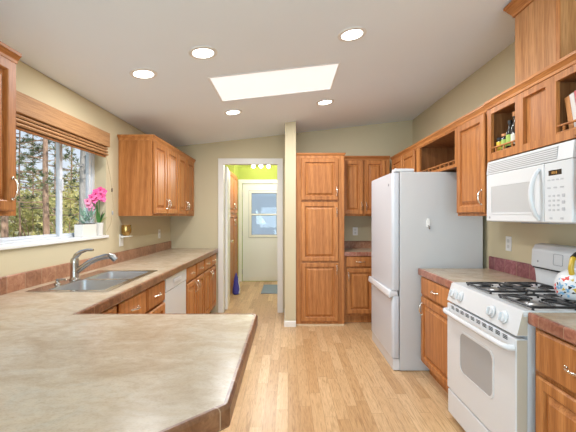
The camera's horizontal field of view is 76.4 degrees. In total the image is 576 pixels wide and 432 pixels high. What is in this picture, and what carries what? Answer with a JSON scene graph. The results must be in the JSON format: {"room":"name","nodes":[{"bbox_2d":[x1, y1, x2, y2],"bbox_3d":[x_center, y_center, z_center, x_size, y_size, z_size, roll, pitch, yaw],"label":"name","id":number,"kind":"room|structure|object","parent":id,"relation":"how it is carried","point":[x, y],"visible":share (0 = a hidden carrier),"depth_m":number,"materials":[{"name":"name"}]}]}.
{"room":"kitchen","nodes":[
{"label":"kitchen","id":0,"kind":"room"},
{"bbox_2d":[0,60,169,276],"bbox_3d":[-1.755,0.202,0.610,0.170,2.340,9.420,0,0,0],"label":"wall","id":1,"kind":"structure","parent":0,"point":[31,82],"depth_m":3.16,"materials":[{"name":"paint"}]},
{"bbox_2d":[0,41,21,215],"bbox_3d":[-1.474,-0.398,1.475,0.391,0.796,0.650,0,0,0],"label":"upper cabinet","id":2,"kind":"object","parent":1,"relation":"attached to","point":[9,57],"visible":1,"depth_m":1.72,"materials":[{"name":"brown wood"}]},
{"bbox_2d":[0,142,94,243],"bbox_3d":[-1.802,-0.246,2.645,0.065,0.842,1.428,0,0,0],"label":"window","id":3,"kind":"structure","parent":1,"relation":"in","point":[90,158],"depth_m":2.87,"materials":[{"name":"white plastic"}]},
{"bbox_2d":[16,90,112,232],"bbox_3d":[-1.630,-0.286,2.696,0.078,0.905,1.472,0,0,0],"label":"window shade","id":4,"kind":"object","parent":3,"relation":"attached to","point":[35,117],"visible":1,"depth_m":2.55,"materials":[{"name":"brown wood"}]},
{"bbox_2d":[0,235,108,249],"bbox_3d":[-1.713,0.186,2.645,0.122,0.022,1.470,0,0,0],"label":"window sill","id":5,"kind":"structure","parent":1,"relation":"attached to","point":[72,239],"depth_m":2.51,"materials":[{"name":"white paint"}]},
{"bbox_2d":[74,206,96,236],"bbox_3d":[-1.720,0.045,3.115,0.087,0.258,0.230,0,0,0],"label":"potted plant","id":6,"kind":"object","parent":5,"relation":"on","point":[88,229],"visible":1,"depth_m":3.07,"materials":[{"name":"white"}]},
{"bbox_2d":[84,187,106,235],"bbox_3d":[-1.690,-0.044,3.231,0.095,0.437,0.274,0,0,0],"label":"orchid","id":7,"kind":"object","parent":5,"relation":"on","point":[99,193],"visible":0.98,"depth_m":3.26,"materials":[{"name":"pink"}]},
{"bbox_2d":[0,241,170,294],"bbox_3d":[-1.662,0.405,2.902,0.013,0.104,4.589,0,0,0],"label":"backsplash","id":8,"kind":"structure","parent":1,"relation":"attached to","point":[19,281],"depth_m":2.62,"materials":[{"name":"ceramic"}]},
{"bbox_2d":[119,234,131,246],"bbox_3d":[-1.617,0.243,3.655,0.104,0.118,0.080,0,0,0],"label":"shelf","id":9,"kind":"object","parent":1,"relation":"attached to","point":[121,236],"visible":0.89,"depth_m":3.63,"materials":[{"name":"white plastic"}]},
{"bbox_2d":[121,225,131,235],"bbox_3d":[-1.619,0.143,3.662,0.096,0.106,0.114,0,0,-35],"label":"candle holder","id":10,"kind":"object","parent":9,"relation":"on","point":[125,229],"visible":1,"depth_m":3.62,"materials":[{"name":"brown metal"}]},
{"bbox_2d":[117,134,178,215],"bbox_3d":[-1.474,-0.398,3.986,0.391,0.796,0.827,0,0,0],"label":"upper cabinet","id":11,"kind":"object","parent":1,"relation":"attached to","point":[147,164],"visible":1,"depth_m":3.60,"materials":[{"name":"brown wood"}]},
{"bbox_2d":[177,150,195,215],"bbox_3d":[-1.474,-0.398,4.800,0.391,0.796,0.797,0,0,0],"label":"upper cabinet","id":12,"kind":"object","parent":1,"relation":"attached to","point":[185,162],"visible":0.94,"depth_m":4.68,"materials":[{"name":"brown wood"}]},
{"bbox_2d":[225,165,237,214],"bbox_3d":[-1.232,0.072,6.497,0.375,2.600,2.364,0,0,0],"label":"wall","id":13,"kind":"structure","parent":0,"point":[233,168],"depth_m":7.13,"materials":[{"name":"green paint"}]},
{"bbox_2d":[225,167,233,309],"bbox_3d":[-0.906,0.321,5.693,0.094,2.085,0.710,0,0,-6],"label":"door","id":14,"kind":"structure","parent":13,"relation":"in","point":[227,172],"depth_m":5.34,"materials":[{"name":"white paint"}]},
{"bbox_2d":[0,0,514,146],"bbox_3d":[0.050,-1.249,0.610,3.700,0.578,9.420,0,0,0],"label":"ceiling","id":15,"kind":"structure","parent":0,"point":[411,54],"depth_m":2.57,"materials":[{"name":"paint"}]},
{"bbox_2d":[129,68,156,78],"bbox_3d":[-1.058,-1.040,2.681,0.190,0.027,0.191,0,0,6],"label":"recessed light","id":16,"kind":"object","parent":15,"relation":"in","point":[140,73],"visible":1,"depth_m":2.67,"materials":[{"name":"white"}]},
{"bbox_2d":[188,46,216,58],"bbox_3d":[-0.571,-1.095,2.460,0.190,0.027,0.191,0,0,6],"label":"recessed light","id":17,"kind":"object","parent":15,"relation":"in","point":[199,52],"visible":1,"depth_m":2.45,"materials":[{"name":"white"}]},
{"bbox_2d":[224,109,241,114],"bbox_3d":[-0.581,-1.094,3.863,0.190,0.027,0.191,0,0,6],"label":"recessed light","id":18,"kind":"object","parent":15,"relation":"in","point":[232,111],"visible":1,"depth_m":3.85,"materials":[{"name":"white"}]},
{"bbox_2d":[208,62,340,101],"bbox_3d":[-0.110,-1.223,3.190,1.048,0.268,0.608,0,0,0],"label":"window","id":19,"kind":"structure","parent":15,"relation":"attached to","point":[287,81],"depth_m":3.16,"materials":[{"name":"white glass"}]},
{"bbox_2d":[316,99,333,104],"bbox_3d":[0.392,-1.204,3.877,0.190,0.027,0.191,0,0,6],"label":"recessed light","id":20,"kind":"object","parent":15,"relation":"in","point":[325,101],"visible":1,"depth_m":3.86,"materials":[{"name":"white"}]},
{"bbox_2d":[338,26,366,41],"bbox_3d":[0.426,-1.208,2.436,0.190,0.027,0.191,0,0,6],"label":"recessed light","id":21,"kind":"object","parent":15,"relation":"in","point":[352,33],"visible":1,"depth_m":2.43,"materials":[{"name":"white"}]},
{"bbox_2d":[238,165,276,280],"bbox_3d":[-0.350,0.072,7.740,2.200,2.600,0.120,0,0,0],"label":"wall","id":22,"kind":"structure","parent":0,"point":[245,172],"depth_m":7.68,"materials":[{"name":"green paint"}]},
{"bbox_2d":[238,180,276,281],"bbox_3d":[-0.502,0.304,7.670,1.075,2.135,0.020,0,0,0],"label":"trim","id":23,"kind":"structure","parent":22,"relation":"attached to","point":[240,182],"depth_m":7.66,"materials":[{"name":"white paint"}]},
{"bbox_2d":[242,184,276,280],"bbox_3d":[-0.509,0.345,7.689,0.919,2.045,0.109,0,0,0],"label":"door","id":24,"kind":"structure","parent":22,"relation":"in","point":[259,250],"depth_m":7.70,"materials":[{"name":"white paint"}]},
{"bbox_2d":[285,121,295,320],"bbox_3d":[0.030,0.099,4.870,0.135,2.545,0.659,0,0,0],"label":"wall","id":25,"kind":"structure","parent":0,"point":[290,127],"depth_m":4.54,"materials":[{"name":"paint"}]},
{"bbox_2d":[284,309,295,326],"bbox_3d":[0.024,1.336,4.849,0.148,0.072,0.642,0,0,0],"label":"baseboard","id":26,"kind":"structure","parent":25,"relation":"attached to","point":[286,323],"depth_m":4.53,"materials":[{"name":"white paint"}]},
{"bbox_2d":[170,120,412,312],"bbox_3d":[0.050,0.002,5.255,3.540,2.740,0.110,0,0,0],"label":"wall","id":27,"kind":"structure","parent":0,"point":[200,230],"depth_m":5.20,"materials":[{"name":"paint"}]},
{"bbox_2d":[218,158,282,312],"bbox_3d":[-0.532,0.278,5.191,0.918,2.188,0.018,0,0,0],"label":"trim","id":28,"kind":"structure","parent":27,"relation":"attached to","point":[221,161],"depth_m":5.18,"materials":[{"name":"white paint"}]},
{"bbox_2d":[353,227,357,234],"bbox_3d":[0.955,0.217,5.195,0.072,0.116,0.008,0,0,0],"label":"wall outlet","id":29,"kind":"object","parent":27,"relation":"attached to","point":[355,229],"visible":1,"depth_m":5.19,"materials":[{"name":"white plastic"}]},
{"bbox_2d":[344,241,371,247],"bbox_3d":[1.238,0.405,5.191,1.053,0.104,0.013,0,0,0],"label":"backsplash","id":30,"kind":"structure","parent":27,"relation":"attached to","point":[347,244],"depth_m":5.18,"materials":[{"name":"tile"}]},
{"bbox_2d":[344,156,389,215],"bbox_3d":[1.032,-0.398,5.003,0.640,0.796,0.392,0,0,0],"label":"upper cabinet","id":31,"kind":"object","parent":27,"relation":"attached to","point":[359,171],"visible":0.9,"depth_m":4.84,"materials":[{"name":"brown wood"}]},
{"bbox_2d":[210,281,464,431],"bbox_3d":[0.050,1.422,1.900,3.900,0.100,12.000,0,0,0],"label":"floor","id":32,"kind":"structure","parent":0,"point":[298,378],"depth_m":2.94,"materials":[{"name":"brown wood"}]},
{"bbox_2d":[99,305,116,313],"bbox_3d":[-1.321,0.936,1.948,0.697,0.872,0.454,0,0,0],"label":"base cabinet","id":33,"kind":"object","parent":32,"relation":"on","point":[113,310],"visible":0.02,"depth_m":2.08,"materials":[{"name":"brown wood"}]},
{"bbox_2d":[116,280,164,313],"bbox_3d":[-1.321,0.936,2.598,0.697,0.872,0.841,0,0,0],"label":"base cabinet","id":34,"kind":"object","parent":32,"relation":"on","point":[150,300],"visible":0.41,"depth_m":2.63,"materials":[{"name":"brown wood"}]},
{"bbox_2d":[163,269,185,313],"bbox_3d":[-1.335,0.943,3.329,0.669,0.857,0.612,0,0,0],"label":"dishwasher","id":35,"kind":"object","parent":32,"relation":"on","point":[175,285],"visible":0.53,"depth_m":3.31,"materials":[{"name":"white plastic"}]},
{"bbox_2d":[186,260,203,313],"bbox_3d":[-1.321,0.936,4.027,0.697,0.872,0.774,0,0,0],"label":"base cabinet","id":36,"kind":"object","parent":32,"relation":"on","point":[194,273],"visible":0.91,"depth_m":3.98,"materials":[{"name":"brown wood"}]},
{"bbox_2d":[203,254,215,313],"bbox_3d":[-1.321,0.936,4.795,0.697,0.872,0.756,0,0,0],"label":"base cabinet","id":37,"kind":"object","parent":32,"relation":"on","point":[209,272],"visible":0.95,"depth_m":4.71,"materials":[{"name":"brown wood"}]},
{"bbox_2d":[230,171,237,294],"bbox_3d":[-1.119,0.297,6.605,0.353,2.150,1.040,0,0,0],"label":"tall cabinet","id":38,"kind":"object","parent":32,"relation":"on","point":[233,178],"visible":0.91,"depth_m":6.57,"materials":[{"name":"brown wood"}]},
{"bbox_2d":[232,273,239,294],"bbox_3d":[-0.908,1.185,6.423,0.130,0.372,0.136,0,0,-32],"label":"cloth bag","id":39,"kind":"object","parent":32,"relation":"on","point":[236,286],"visible":1,"depth_m":6.38,"materials":[{"name":"blue"}]},
{"bbox_2d":[261,285,276,293],"bbox_3d":[-0.105,1.364,6.850,0.750,0.014,0.800,0,0,0],"label":"door mat","id":40,"kind":"object","parent":32,"relation":"on","point":[267,289],"visible":0.44,"depth_m":6.76,"materials":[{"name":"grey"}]},
{"bbox_2d":[296,153,345,325],"bbox_3d":[0.413,0.290,4.870,0.622,2.164,0.656,0,0,0],"label":"pantry cabinet","id":41,"kind":"object","parent":32,"relation":"on","point":[319,176],"visible":0.96,"depth_m":4.58,"materials":[{"name":"brown wood"}]},
{"bbox_2d":[344,256,371,321],"bbox_3d":[0.922,0.936,4.901,0.419,0.872,0.588,0,0,0],"label":"base cabinet","id":42,"kind":"object","parent":32,"relation":"on","point":[357,269],"visible":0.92,"depth_m":4.64,"materials":[{"name":"brown wood"}]},
{"bbox_2d":[344,241,371,255],"bbox_3d":[1.238,0.433,4.916,1.053,0.158,0.564,0,0,0],"label":"countertop","id":43,"kind":"structure","parent":42,"relation":"on","point":[351,248],"depth_m":5.15,"materials":[{"name":"stone"}]},
{"bbox_2d":[368,169,482,370],"bbox_3d":[1.306,0.476,3.646,0.833,1.792,0.828,0,0,0],"label":"refrigerator","id":44,"kind":"object","parent":32,"relation":"on","point":[403,200],"visible":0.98,"depth_m":3.23,"materials":[{"name":"grey paint"}]},
{"bbox_2d":[426,218,429,228],"bbox_3d":[1.235,0.068,3.218,0.032,0.093,0.029,0,0,0],"label":"clip","id":45,"kind":"object","parent":44,"relation":"attached to","point":[428,219],"visible":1,"depth_m":3.22,"materials":[{"name":"white plastic"}]},
{"bbox_2d":[418,276,449,392],"bbox_3d":[1.441,0.936,2.849,0.657,0.872,0.691,0,0,0],"label":"base cabinet","id":46,"kind":"object","parent":32,"relation":"on","point":[434,296],"visible":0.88,"depth_m":2.87,"materials":[{"name":"brown wood"}]},
{"bbox_2d":[418,256,535,287],"bbox_3d":[1.452,0.431,2.850,0.632,0.162,0.695,0,0,0],"label":"countertop","id":47,"kind":"structure","parent":46,"relation":"on","point":[500,269],"depth_m":2.82,"materials":[{"name":"stone"}]},
{"bbox_2d":[443,243,575,431],"bbox_3d":[1.396,0.777,2.117,0.736,1.189,0.764,0,0,0],"label":"gas range","id":48,"kind":"object","parent":32,"relation":"on","point":[491,340],"visible":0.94,"depth_m":2.03,"materials":[{"name":"white metal"}]},
{"bbox_2d":[453,282,575,315],"bbox_3d":[1.403,0.464,2.117,0.571,0.024,0.760,0,0,0],"label":"cooktop","id":49,"kind":"object","parent":48,"relation":"in","point":[512,308],"depth_m":2.03,"materials":[{"name":"white metal"}]},
{"bbox_2d":[553,252,575,300],"bbox_3d":[1.502,0.298,1.862,0.260,0.250,0.224,0,0,0],"label":"kettle","id":50,"kind":"object","parent":48,"relation":"on","point":[564,285],"visible":1,"depth_m":1.83,"materials":[{"name":"white ceramic"}]},
{"bbox_2d":[535,327,575,431],"bbox_3d":[1.441,0.936,1.333,0.657,0.872,0.799,0,0,0],"label":"base cabinet","id":51,"kind":"object","parent":32,"relation":"on","point":[555,357],"visible":0.98,"depth_m":1.58,"materials":[{"name":"brown wood"}]},
{"bbox_2d":[528,312,575,344],"bbox_3d":[1.452,0.431,1.317,0.632,0.162,0.834,0,0,0],"label":"countertop","id":52,"kind":"structure","parent":51,"relation":"on","point":[561,325],"depth_m":1.60,"materials":[{"name":"stone"}]},
{"bbox_3d":[-1.090,0.936,1.359,1.079,0.872,0.658,0,0,0],"label":"cabinet","id":53,"kind":"object","parent":32,"relation":"on","visible":0},
{"bbox_2d":[0,241,257,431],"bbox_3d":[-0.904,0.433,2.894,1.528,0.158,4.606,0,0,0],"label":"countertop","id":54,"kind":"structure","parent":53,"relation":"on","point":[66,365],"depth_m":1.18,"materials":[{"name":"stone"}]},
{"bbox_2d":[25,270,157,291],"bbox_3d":[-1.330,0.548,2.625,0.496,0.190,0.856,0,0,0],"label":"sink","id":55,"kind":"object","parent":54,"relation":"in","point":[100,280],"visible":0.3,"depth_m":2.60,"materials":[{"name":"silver metal"}]},
{"bbox_2d":[54,278,66,284],"bbox_3d":[-1.503,0.433,2.420,0.084,0.040,0.039,0,0,0],"label":"soap dispenser","id":56,"kind":"object","parent":55,"relation":"on","point":[57,282],"visible":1,"depth_m":2.41,"materials":[{"name":"silver metal"}]},
{"bbox_2d":[69,248,117,280],"bbox_3d":[-1.386,0.342,2.616,0.332,0.222,0.072,0,0,-7],"label":"faucet","id":57,"kind":"object","parent":54,"relation":"on","point":[75,269],"visible":1,"depth_m":2.59,"materials":[{"name":"silver metal"}]},
{"bbox_2d":[413,42,575,267],"bbox_3d":[1.830,0.004,0.610,0.120,2.735,9.420,0,0,0],"label":"wall","id":58,"kind":"structure","parent":0,"point":[497,75],"depth_m":3.15,"materials":[{"name":"paint"}]},
{"bbox_2d":[390,144,417,171],"bbox_3d":[1.544,-0.386,4.354,0.451,0.771,0.944,0,0,0],"label":"upper cabinet","id":59,"kind":"object","parent":58,"relation":"attached to","point":[407,158],"visible":0.14,"depth_m":4.17,"materials":[{"name":"brown wood"}]},
{"bbox_2d":[415,121,456,171],"bbox_3d":[1.559,-0.587,3.425,0.420,0.368,0.910,0,0,0],"label":"upper cabinet","id":60,"kind":"object","parent":58,"relation":"attached to","point":[437,152],"visible":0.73,"depth_m":3.74,"materials":[{"name":"brown wood"}]},
{"bbox_2d":[454,104,491,215],"bbox_3d":[1.544,-0.386,2.734,0.451,0.771,0.468,0,0,0],"label":"upper cabinet","id":61,"kind":"object","parent":58,"relation":"attached to","point":[472,128],"visible":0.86,"depth_m":2.68,"materials":[{"name":"brown wood"}]},
{"bbox_2d":[506,236,511,250],"bbox_3d":[1.765,0.222,2.930,0.008,0.116,0.072,0,0,0],"label":"wall outlet","id":62,"kind":"object","parent":58,"relation":"attached to","point":[508,239],"visible":1,"depth_m":2.92,"materials":[{"name":"white plastic"}]},
{"bbox_2d":[489,256,535,280],"bbox_3d":[1.761,0.403,2.850,0.014,0.108,0.695,0,0,0],"label":"backsplash","id":63,"kind":"structure","parent":58,"relation":"attached to","point":[521,269],"depth_m":2.85,"materials":[{"name":"red tile"}]},
{"bbox_2d":[484,50,575,160],"bbox_3d":[1.552,-0.572,2.003,0.434,0.399,0.990,0,0,0],"label":"upper cabinet","id":64,"kind":"object","parent":58,"relation":"attached to","point":[537,101],"visible":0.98,"depth_m":2.03,"materials":[{"name":"brown wood"}]},
{"bbox_2d":[496,137,501,150],"bbox_3d":[1.408,-0.466,2.428,0.046,0.103,0.045,0,0,0],"label":"spice jar","id":65,"kind":"object","parent":64,"relation":"in","point":[498,142],"visible":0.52,"depth_m":2.42,"materials":[{"name":"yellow glass"}]},
{"bbox_2d":[501,133,505,149],"bbox_3d":[1.410,-0.474,2.377,0.046,0.119,0.045,0,0,0],"label":"spice jar","id":66,"kind":"object","parent":64,"relation":"in","point":[503,139],"visible":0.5,"depth_m":2.37,"materials":[{"name":"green glass"}]},
{"bbox_2d":[506,120,512,147],"bbox_3d":[1.412,-0.511,2.326,0.047,0.193,0.047,0,0,0],"label":"bottle","id":67,"kind":"object","parent":64,"relation":"in","point":[508,133],"visible":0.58,"depth_m":2.32,"materials":[{"name":"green glass"}]},
{"bbox_2d":[511,111,514,145],"bbox_3d":[1.412,-0.532,2.275,0.049,0.234,0.048,0,0,0],"label":"bottle","id":68,"kind":"object","parent":64,"relation":"in","point":[513,113],"visible":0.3,"depth_m":2.27,"materials":[{"name":"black glass"}]},
{"bbox_2d":[487,139,575,223],"bbox_3d":[1.530,-0.162,2.117,0.477,0.412,0.758,0,0,0],"label":"microwave","id":69,"kind":"object","parent":64,"relation":"attached to","point":[538,186],"visible":1,"depth_m":1.97,"materials":[{"name":"white plastic"}]},
{"bbox_2d":[565,96,573,128],"bbox_3d":[1.472,-0.509,1.825,0.140,0.188,0.064,0,0,0],"label":"book","id":70,"kind":"object","parent":64,"relation":"in","point":[567,99],"visible":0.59,"depth_m":1.82,"materials":[{"name":"brown paper"}]},
{"bbox_2d":[569,92,575,126],"bbox_3d":[1.472,-0.512,1.794,0.140,0.194,0.064,0,0,0],"label":"book","id":71,"kind":"object","parent":64,"relation":"in","point":[572,96],"visible":0.75,"depth_m":1.80,"materials":[{"name":"white paper"}]},
{"bbox_2d":[503,0,575,84],"bbox_3d":[1.562,-1.040,2.071,0.411,0.533,0.472,0,0,0],"label":"upper cabinet","id":72,"kind":"object","parent":58,"relation":"attached to","point":[545,30],"visible":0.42,"depth_m":2.02,"materials":[{"name":"brown wood"}]},
{"label":"outside","id":73,"kind":"structure","parent":0,"visible":0},
{"bbox_2d":[8,209,78,236],"bbox_3d":[-33.200,-0.421,31.000,62.000,4.924,78.000,0,0,0],"label":"ground","id":74,"kind":"structure","parent":73,"point":[15,232],"depth_m":27.83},
{"bbox_2d":[8,190,40,236],"bbox_3d":[-12.815,0.283,16.948,2.876,3.150,2.705,0,0,20],"label":"leafy bush","id":75,"kind":"object","parent":74,"relation":"on","point":[13,234],"visible":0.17,"depth_m":16.91,"materials":[{"name":"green plant"}]},
{"bbox_2d":[9,175,53,230],"bbox_3d":[-18.846,-0.893,25.990,4.461,4.432,4.812,0,0,0],"label":"leafy bush","id":76,"kind":"object","parent":74,"relation":"on","point":[21,184],"visible":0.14,"depth_m":26.10,"materials":[{"name":"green plant"}]},
{"bbox_2d":[0,133,63,237],"bbox_3d":[-9.897,-3.067,12.863,3.632,10.101,3.406,0,0,31],"label":"pine tree","id":77,"kind":"object","parent":74,"relation":"on","point":[4,228],"visible":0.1,"depth_m":13.00,"materials":[{"name":"green plant"}]},
{"bbox_2d":[8,198,62,235],"bbox_3d":[-11.143,0.560,16.005,2.858,2.866,2.512,0,0,30],"label":"leafy bush","id":78,"kind":"object","parent":74,"relation":"on","point":[30,214],"visible":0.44,"depth_m":15.64,"materials":[{"name":"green plant"}]},
{"bbox_2d":[12,179,65,229],"bbox_3d":[-18.454,-0.789,27.795,4.479,4.234,4.694,0,0,21],"label":"leafy bush","id":79,"kind":"object","parent":74,"relation":"on","point":[37,179],"visible":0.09,"depth_m":27.65,"materials":[{"name":"green plant"}]},
{"bbox_2d":[16,135,67,235],"bbox_3d":[-14.003,-3.870,19.904,3.721,11.047,3.515,0,0,38],"label":"pine tree","id":80,"kind":"object","parent":74,"relation":"on","point":[30,175],"visible":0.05,"depth_m":19.96,"materials":[{"name":"green plant"}]},
{"bbox_2d":[16,130,77,236],"bbox_3d":[-10.156,-3.107,13.845,3.817,10.145,3.773,0,0,-33],"label":"pine tree","id":81,"kind":"object","parent":74,"relation":"on","point":[19,133],"visible":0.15,"depth_m":14.01,"materials":[{"name":"green plant"}]},
{"bbox_2d":[16,138,79,234],"bbox_3d":[-7.590,-2.566,10.902,4.650,9.277,3.830,0,0,0],"label":"pine tree","id":82,"kind":"object","parent":74,"relation":"on","point":[45,187],"visible":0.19,"depth_m":10.94,"materials":[{"name":"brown plant"}]},
{"bbox_2d":[18,196,77,235],"bbox_3d":[-11.096,0.484,17.083,2.589,3.082,2.733,0,0,0],"label":"leafy bush","id":83,"kind":"object","parent":74,"relation":"on","point":[65,222],"visible":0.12,"depth_m":16.55,"materials":[{"name":"green plant"}]},
{"bbox_2d":[27,142,79,213],"bbox_3d":[-11.970,-3.691,19.130,3.648,11.000,3.726,0,0,0],"label":"pine tree","id":84,"kind":"object","parent":74,"relation":"on","point":[31,142],"visible":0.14,"depth_m":18.96,"materials":[{"name":"green plant"}]},
{"bbox_2d":[31,172,78,227],"bbox_3d":[-16.698,-0.892,27.091,4.273,4.821,4.102,0,0,-16],"label":"leafy bush","id":85,"kind":"object","parent":74,"relation":"on","point":[72,172],"visible":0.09,"depth_m":26.88,"materials":[{"name":"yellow plant"}]},
{"bbox_2d":[37,145,79,229],"bbox_3d":[-12.927,-3.767,22.372,4.726,11.001,3.781,0,0,-37],"label":"pine tree","id":86,"kind":"object","parent":74,"relation":"on","point":[72,148],"visible":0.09,"depth_m":21.94,"materials":[{"name":"green plant"}]},
{"bbox_2d":[39,190,78,234],"bbox_3d":[-9.013,0.572,15.124,2.396,3.341,2.378,0,0,-25],"label":"leafy bush","id":87,"kind":"object","parent":74,"relation":"on","point":[68,202],"visible":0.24,"depth_m":14.79,"materials":[{"name":"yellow plant"}]},
{"bbox_2d":[40,145,85,223],"bbox_3d":[-5.776,-2.467,10.416,2.488,9.083,2.623,0,0,38],"label":"pine tree","id":88,"kind":"object","parent":74,"relation":"on","point":[82,179],"visible":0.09,"depth_m":10.40,"materials":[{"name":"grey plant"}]},
{"bbox_2d":[55,179,78,232],"bbox_3d":[-10.187,0.098,17.999,2.712,3.783,2.733,0,0,23],"label":"leafy bush","id":89,"kind":"object","parent":74,"relation":"on","point":[77,184],"visible":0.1,"depth_m":17.62,"materials":[{"name":"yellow plant"}]},
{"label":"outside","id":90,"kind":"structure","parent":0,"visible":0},
{"bbox_2d":[252,194,275,233],"bbox_3d":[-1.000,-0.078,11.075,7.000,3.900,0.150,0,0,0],"label":"window","id":91,"kind":"structure","parent":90,"point":[261,203],"depth_m":11.00,"materials":[{"name":"blue"}]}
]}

